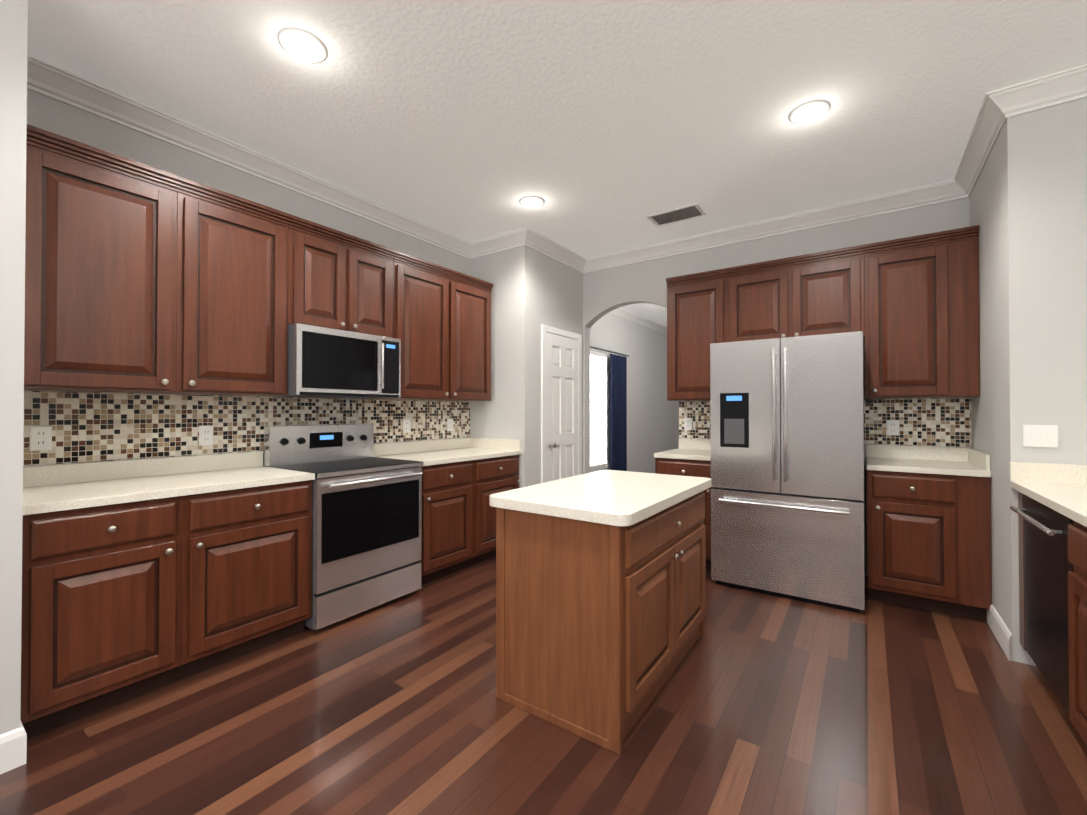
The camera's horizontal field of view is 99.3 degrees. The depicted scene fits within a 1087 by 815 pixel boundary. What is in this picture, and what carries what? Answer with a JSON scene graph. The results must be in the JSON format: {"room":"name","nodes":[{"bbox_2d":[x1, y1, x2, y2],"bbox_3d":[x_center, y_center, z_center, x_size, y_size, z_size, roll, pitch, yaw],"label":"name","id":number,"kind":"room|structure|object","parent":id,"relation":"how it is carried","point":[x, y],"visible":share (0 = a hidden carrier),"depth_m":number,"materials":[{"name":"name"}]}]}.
{"room":"kitchen","nodes":[
{"label":"kitchen","id":0,"kind":"room"},
{"bbox_2d":[0,0,27,734],"bbox_3d":[-2.217,-0.163,1.824,0.710,2.900,0.140,0,-1,35],"label":"wall","id":1,"kind":"structure","parent":0,"point":[13,66],"depth_m":1.65,"materials":[{"name":"grey paint"}]},
{"bbox_2d":[3,720,26,767],"bbox_3d":[-2.168,1.221,1.870,0.724,0.132,0.014,0,-1,35],"label":"baseboard","id":2,"kind":"structure","parent":1,"relation":"attached to","point":[13,749],"depth_m":1.65,"materials":[{"name":"white wood"}]},
{"bbox_2d":[23,89,678,472],"bbox_3d":[-0.605,-0.135,4.855,0.120,2.900,12.840,0,-1,35],"label":"wall","id":3,"kind":"structure","parent":0,"point":[651,419],"depth_m":3.58,"materials":[{"name":"grey paint"}]},
{"bbox_2d":[24,124,290,395],"bbox_3d":[-1.989,-0.628,2.438,0.376,1.097,1.112,0,-1,35],"label":"upper cabinet","id":4,"kind":"object","parent":3,"relation":"attached to","point":[141,277],"visible":0.96,"depth_m":2.24,"materials":[{"name":"brown wood"}]},
{"bbox_2d":[23,391,469,465],"bbox_3d":[-1.597,0.108,3.326,0.002,0.351,3.034,0,-1,35],"label":"tile backsplash","id":5,"kind":"structure","parent":3,"relation":"attached to","point":[90,427],"depth_m":2.67,"materials":[{"name":"tile"}]},
{"bbox_2d":[29,426,51,450],"bbox_3d":[-2.384,0.145,2.191,0.006,0.116,0.072,0,-1,35],"label":"electrical outlet","id":6,"kind":"object","parent":5,"relation":"attached to","point":[40,437],"visible":1,"depth_m":2.19,"materials":[{"name":"white plastic"}]},
{"bbox_2d":[199,425,212,445],"bbox_3d":[-2.000,0.166,2.740,0.006,0.116,0.072,0,-1,35],"label":"electrical outlet","id":7,"kind":"object","parent":5,"relation":"attached to","point":[205,435],"visible":1,"depth_m":2.74,"materials":[{"name":"white plastic"}]},
{"bbox_2d":[403,419,409,432],"bbox_3d":[-1.163,0.157,3.937,0.006,0.116,0.072,0,-1,35],"label":"electrical outlet","id":8,"kind":"object","parent":5,"relation":"attached to","point":[406,425],"visible":1,"depth_m":3.93,"materials":[{"name":"white plastic"}]},
{"bbox_2d":[447,419,452,430],"bbox_3d":[-0.877,0.165,4.347,0.006,0.116,0.072,0,-1,35],"label":"electrical outlet","id":9,"kind":"object","parent":5,"relation":"attached to","point":[449,424],"visible":1,"depth_m":4.34,"materials":[{"name":"white plastic"}]},
{"bbox_2d":[27,56,474,258],"bbox_3d":[-1.560,-1.542,3.316,0.092,0.115,3.038,0,-1,35],"label":"crown molding","id":10,"kind":"structure","parent":3,"relation":"attached to","point":[44,78],"depth_m":2.73,"materials":[{"name":"white wood"}]},
{"bbox_2d":[288,215,395,337],"bbox_3d":[-1.451,-0.837,3.209,0.376,0.664,0.762,0,-1,35],"label":"upper cabinet","id":11,"kind":"object","parent":3,"relation":"attached to","point":[338,280],"visible":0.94,"depth_m":3.06,"materials":[{"name":"brown wood"}]},
{"bbox_2d":[276,323,400,398],"bbox_3d":[-1.413,-0.286,3.177,0.470,0.428,0.754,0,-1,35],"label":"microwave","id":12,"kind":"object","parent":11,"relation":"attached to","point":[322,362],"visible":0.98,"depth_m":3.00,"materials":[{"name":"silver metal"}]},
{"bbox_2d":[376,251,493,400],"bbox_3d":[-0.918,-0.614,3.970,0.376,1.097,1.096,0,-1,35],"label":"upper cabinet","id":13,"kind":"object","parent":3,"relation":"attached to","point":[442,323],"visible":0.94,"depth_m":3.82,"materials":[{"name":"brown wood"}]},
{"bbox_2d":[590,350,609,471],"bbox_3d":[0.649,0.051,6.509,0.033,1.720,1.210,0,-1,35],"label":"window blinds","id":14,"kind":"object","parent":3,"relation":"attached to","point":[599,410],"visible":0.38,"depth_m":6.76,"materials":[{"name":"white"}]},
{"bbox_2d":[590,346,628,356],"bbox_3d":[0.770,-0.838,6.646,0.086,0.023,2.000,0,-1,35],"label":"curtain rod","id":15,"kind":"object","parent":3,"relation":"attached to","point":[609,351],"visible":0.54,"depth_m":6.86,"materials":[{"name":"black"}]},
{"bbox_2d":[610,354,626,470],"bbox_3d":[1.153,0.186,7.131,0.060,1.980,0.550,0,-1,35],"label":"curtain","id":16,"kind":"object","parent":15,"relation":"hanging from","point":[618,412],"visible":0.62,"depth_m":7.11,"materials":[{"name":"blue fabric"}]},
{"bbox_2d":[609,307,666,334],"bbox_3d":[1.536,-1.501,7.745,0.092,0.115,5.430,0,-1,35],"label":"crown molding","id":17,"kind":"structure","parent":3,"relation":"attached to","point":[621,312],"depth_m":7.88,"materials":[{"name":"white"}]},
{"bbox_2d":[470,245,530,487],"bbox_3d":[-0.420,-0.139,4.421,0.680,2.900,0.100,0,-1,35],"label":"wall","id":18,"kind":"structure","parent":0,"point":[504,412],"depth_m":4.29,"materials":[{"name":"grey paint"}]},
{"bbox_2d":[471,229,518,257],"bbox_3d":[-0.434,-1.532,4.326,0.540,0.115,0.092,0,-1,35],"label":"crown molding","id":19,"kind":"structure","parent":18,"relation":"attached to","point":[505,241],"depth_m":4.33,"materials":[{"name":"white wood"}]},
{"bbox_2d":[0,557,1086,814],"bbox_3d":[2.366,1.326,2.764,7.530,0.060,13.000,0,-1,35],"label":"floor","id":20,"kind":"structure","parent":0,"point":[762,703],"depth_m":1.82,"materials":[{"name":"brown wood"}]},
{"bbox_2d":[20,451,314,738],"bbox_3d":[-1.871,0.784,2.341,0.666,1.015,1.112,0,-1,35],"label":"base cabinet","id":21,"kind":"object","parent":20,"relation":"on","point":[141,576],"visible":0.98,"depth_m":2.08,"materials":[{"name":"brown wood"}]},
{"bbox_2d":[264,424,423,629],"bbox_3d":[-1.300,0.711,3.089,0.694,1.175,0.760,0,-1,35],"label":"range","id":22,"kind":"object","parent":20,"relation":"on","point":[366,525],"visible":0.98,"depth_m":2.94,"materials":[{"name":"silver metal"}]},
{"bbox_2d":[374,438,521,585],"bbox_3d":[-0.783,0.799,3.897,0.666,1.015,1.152,0,-1,35],"label":"base cabinet","id":23,"kind":"object","parent":20,"relation":"on","point":[463,479],"visible":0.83,"depth_m":3.66,"materials":[{"name":"brown wood"}]},
{"bbox_2d":[489,470,710,753],"bbox_3d":[0.352,0.844,2.334,0.696,0.895,1.150,0,-1,35],"label":"kitchen island","id":24,"kind":"object","parent":20,"relation":"on","point":[600,595],"visible":1,"depth_m":1.91,"materials":[{"name":"light cherry wood"},{"name":"quartz stone"}]},
{"bbox_2d":[654,438,713,568],"bbox_3d":[1.319,0.800,4.004,0.511,1.015,0.666,0,-1,35],"label":"base cabinet","id":25,"kind":"object","parent":20,"relation":"on","point":[690,457],"visible":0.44,"depth_m":3.77,"materials":[{"name":"brown wood"}]},
{"bbox_2d":[710,331,864,612],"bbox_3d":[1.833,0.415,3.459,0.930,1.775,0.886,0,-1,35],"label":"refrigerator","id":26,"kind":"object","parent":20,"relation":"on","point":[787,472],"visible":1,"depth_m":3.11,"materials":[{"name":"silver metal"}]},
{"bbox_2d":[866,445,991,621],"bbox_3d":[2.562,0.792,3.135,0.601,1.015,0.666,0,-1,35],"label":"base cabinet","id":27,"kind":"object","parent":20,"relation":"on","point":[928,528],"visible":1,"depth_m":2.90,"materials":[{"name":"brown wood"}]},
{"bbox_2d":[1010,494,1072,713],"bbox_3d":[2.383,0.848,1.842,0.641,0.878,0.654,0,-1,35],"label":"dishwasher","id":28,"kind":"object","parent":20,"relation":"on","point":[1048,565],"visible":0.62,"depth_m":1.96,"materials":[{"name":"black metal"}]},
{"bbox_2d":[1058,510,1086,744],"bbox_3d":[1.962,0.838,1.201,0.617,0.885,0.867,0,-1,35],"label":"base cabinet","id":29,"kind":"object","parent":20,"relation":"on","point":[1077,531],"depth_m":1.64,"materials":[{"name":"brown wood"}]},
{"bbox_2d":[1010,482,1086,525],"bbox_3d":[1.862,0.377,1.018,0.685,0.035,2.806,0,-1,35],"label":"countertop","id":30,"kind":"structure","parent":29,"relation":"on","point":[1057,496],"depth_m":1.98,"materials":[{"name":"beige stone"}]},
{"bbox_2d":[531,248,582,484],"bbox_3d":[0.153,-0.136,4.734,0.100,2.900,1.070,0,-1,35],"label":"wall","id":31,"kind":"structure","parent":0,"point":[556,294],"depth_m":4.46,"materials":[{"name":"grey paint"}]},
{"bbox_2d":[519,227,586,271],"bbox_3d":[0.114,-1.530,4.524,0.092,0.115,1.044,0,-1,35],"label":"crown molding","id":32,"kind":"structure","parent":31,"relation":"attached to","point":[528,237],"depth_m":4.46,"materials":[{"name":"white wood"}]},
{"bbox_2d":[541,324,581,482],"bbox_3d":[0.195,0.263,4.686,0.020,2.101,0.737,0,-1,35],"label":"door frame","id":33,"kind":"structure","parent":31,"relation":"attached to","point":[555,331],"depth_m":4.43,"materials":[{"name":"white wood"}]},
{"bbox_2d":[546,332,577,481],"bbox_3d":[0.223,0.292,4.666,0.084,2.027,0.605,0,-1,35],"label":"pantry door","id":34,"kind":"structure","parent":31,"relation":"in","point":[561,407],"depth_m":4.66,"materials":[{"name":"white wood"}]},
{"bbox_2d":[27,0,1086,326],"bbox_3d":[2.366,-1.654,2.792,7.530,0.100,13.000,0,-1,35],"label":"ceiling","id":35,"kind":"structure","parent":0,"point":[603,126],"depth_m":2.34,"materials":[{"name":"white paint"}]},
{"bbox_2d":[278,28,327,63],"bbox_3d":[-1.069,-1.606,2.057,0.196,0.010,0.196,0,-1,35],"label":"recessed light","id":36,"kind":"object","parent":35,"relation":"in","point":[302,45],"visible":1,"depth_m":2.05,"materials":[{"name":"white glass"}]},
{"bbox_2d":[519,196,544,207],"bbox_3d":[-0.090,-1.592,3.581,0.196,0.010,0.196,0,-1,35],"label":"recessed light","id":37,"kind":"object","parent":35,"relation":"in","point":[531,201],"visible":1,"depth_m":3.57,"materials":[{"name":"white"}]},
{"bbox_2d":[647,203,705,225],"bbox_3d":[1.099,-1.590,3.823,0.420,0.010,0.240,0,-1,35],"label":"ceiling vent","id":38,"kind":"object","parent":35,"relation":"in","point":[678,214],"visible":0.96,"depth_m":3.81,"materials":[{"name":"white metal"}]},
{"bbox_2d":[789,100,829,123],"bbox_3d":[1.443,-1.602,2.509,0.196,0.010,0.196,0,-1,35],"label":"recessed light","id":39,"kind":"object","parent":35,"relation":"in","point":[808,111],"visible":1,"depth_m":2.50,"materials":[{"name":"white"}]},
{"bbox_2d":[583,197,971,575],"bbox_3d":[1.752,-0.141,4.195,3.140,2.900,0.120,0,-1,35],"label":"wall","id":40,"kind":"structure","parent":0,"point":[606,291],"depth_m":4.12,"materials":[{"name":"grey paint"}]},
{"bbox_2d":[666,268,725,400],"bbox_3d":[1.413,-0.612,4.146,0.517,1.096,0.347,0,-1,35],"label":"upper cabinet","id":41,"kind":"object","parent":40,"relation":"attached to","point":[696,302],"depth_m":4.01,"materials":[{"name":"brown wood"}]},
{"bbox_2d":[581,180,969,272],"bbox_3d":[1.692,-1.534,4.121,3.140,0.115,0.092,0,-1,35],"label":"crown molding","id":42,"kind":"structure","parent":40,"relation":"attached to","point":[940,192],"depth_m":3.87,"materials":[{"name":"white wood"}]},
{"bbox_2d":[726,244,865,341],"bbox_3d":[2.014,-0.837,3.728,0.948,0.654,0.347,0,-1,35],"label":"upper cabinet","id":43,"kind":"object","parent":40,"relation":"attached to","point":[819,293],"depth_m":3.55,"materials":[{"name":"brown wood"}]},
{"bbox_2d":[679,398,970,447],"bbox_3d":[2.151,0.113,3.838,2.076,0.351,0.002,0,-1,35],"label":"tile backsplash","id":44,"kind":"structure","parent":40,"relation":"attached to","point":[938,422],"depth_m":3.44,"materials":[{"name":"tile"}]},
{"bbox_2d":[684,418,691,429],"bbox_3d":[1.370,0.156,4.378,0.072,0.116,0.006,0,-1,35],"label":"electrical outlet","id":45,"kind":"object","parent":44,"relation":"attached to","point":[687,423],"visible":1,"depth_m":4.38,"materials":[{"name":"white plastic"}]},
{"bbox_2d":[887,420,898,434],"bbox_3d":[2.640,0.152,3.490,0.072,0.116,0.006,0,-1,35],"label":"electrical outlet","id":46,"kind":"object","parent":44,"relation":"attached to","point":[892,427],"visible":1,"depth_m":3.49,"materials":[{"name":"white plastic"}]},
{"bbox_2d":[863,225,979,398],"bbox_3d":[2.651,-0.620,3.281,0.607,1.096,0.347,0,-1,35],"label":"upper cabinet","id":47,"kind":"object","parent":40,"relation":"attached to","point":[908,307],"depth_m":3.13,"materials":[{"name":"brown wood"}]},
{"bbox_2d":[970,109,1043,665],"bbox_3d":[2.782,-0.154,2.822,0.120,2.900,1.190,0,-1,35],"label":"wall","id":48,"kind":"structure","parent":0,"point":[1007,404],"depth_m":2.38,"materials":[{"name":"grey paint"}]},
{"bbox_2d":[951,114,1003,199],"bbox_3d":[2.636,-1.546,2.812,0.092,0.115,0.960,0,-1,35],"label":"crown molding","id":49,"kind":"structure","parent":48,"relation":"attached to","point":[980,145],"depth_m":2.87,"materials":[{"name":"white wood"}]},
{"bbox_2d":[987,605,1012,660],"bbox_3d":[2.689,1.230,2.793,0.014,0.132,1.084,0,-1,35],"label":"baseboard","id":50,"kind":"structure","parent":48,"relation":"attached to","point":[995,622],"depth_m":2.51,"materials":[{"name":"white wood"}]},
{"bbox_2d":[1041,97,1086,464],"bbox_3d":[3.832,-0.167,1.436,3.190,2.900,0.120,0,-1,35],"label":"wall","id":51,"kind":"structure","parent":0,"point":[1064,186],"depth_m":2.26,"materials":[{"name":"grey paint"}]},
{"bbox_2d":[979,64,1086,131],"bbox_3d":[3.684,-1.559,1.423,3.402,0.115,0.092,0,-1,35],"label":"crown molding","id":52,"kind":"structure","parent":51,"relation":"attached to","point":[995,112],"depth_m":2.30,"materials":[{"name":"white wood"}]},
{"bbox_2d":[1023,425,1057,446],"bbox_3d":[2.474,0.141,2.300,0.120,0.110,0.008,0,-1,35],"label":"switch plate","id":53,"kind":"object","parent":51,"relation":"attached to","point":[1040,435],"visible":1,"depth_m":2.30,"materials":[{"name":"white plastic"}]},
{"bbox_2d":[1010,462,1086,485],"bbox_3d":[2.661,0.323,2.160,0.685,0.094,0.020,0,-1,35],"label":"backsplash","id":54,"kind":"structure","parent":51,"relation":"attached to","point":[1019,471],"depth_m":2.27,"materials":[{"name":"beige stone"}]}
]}

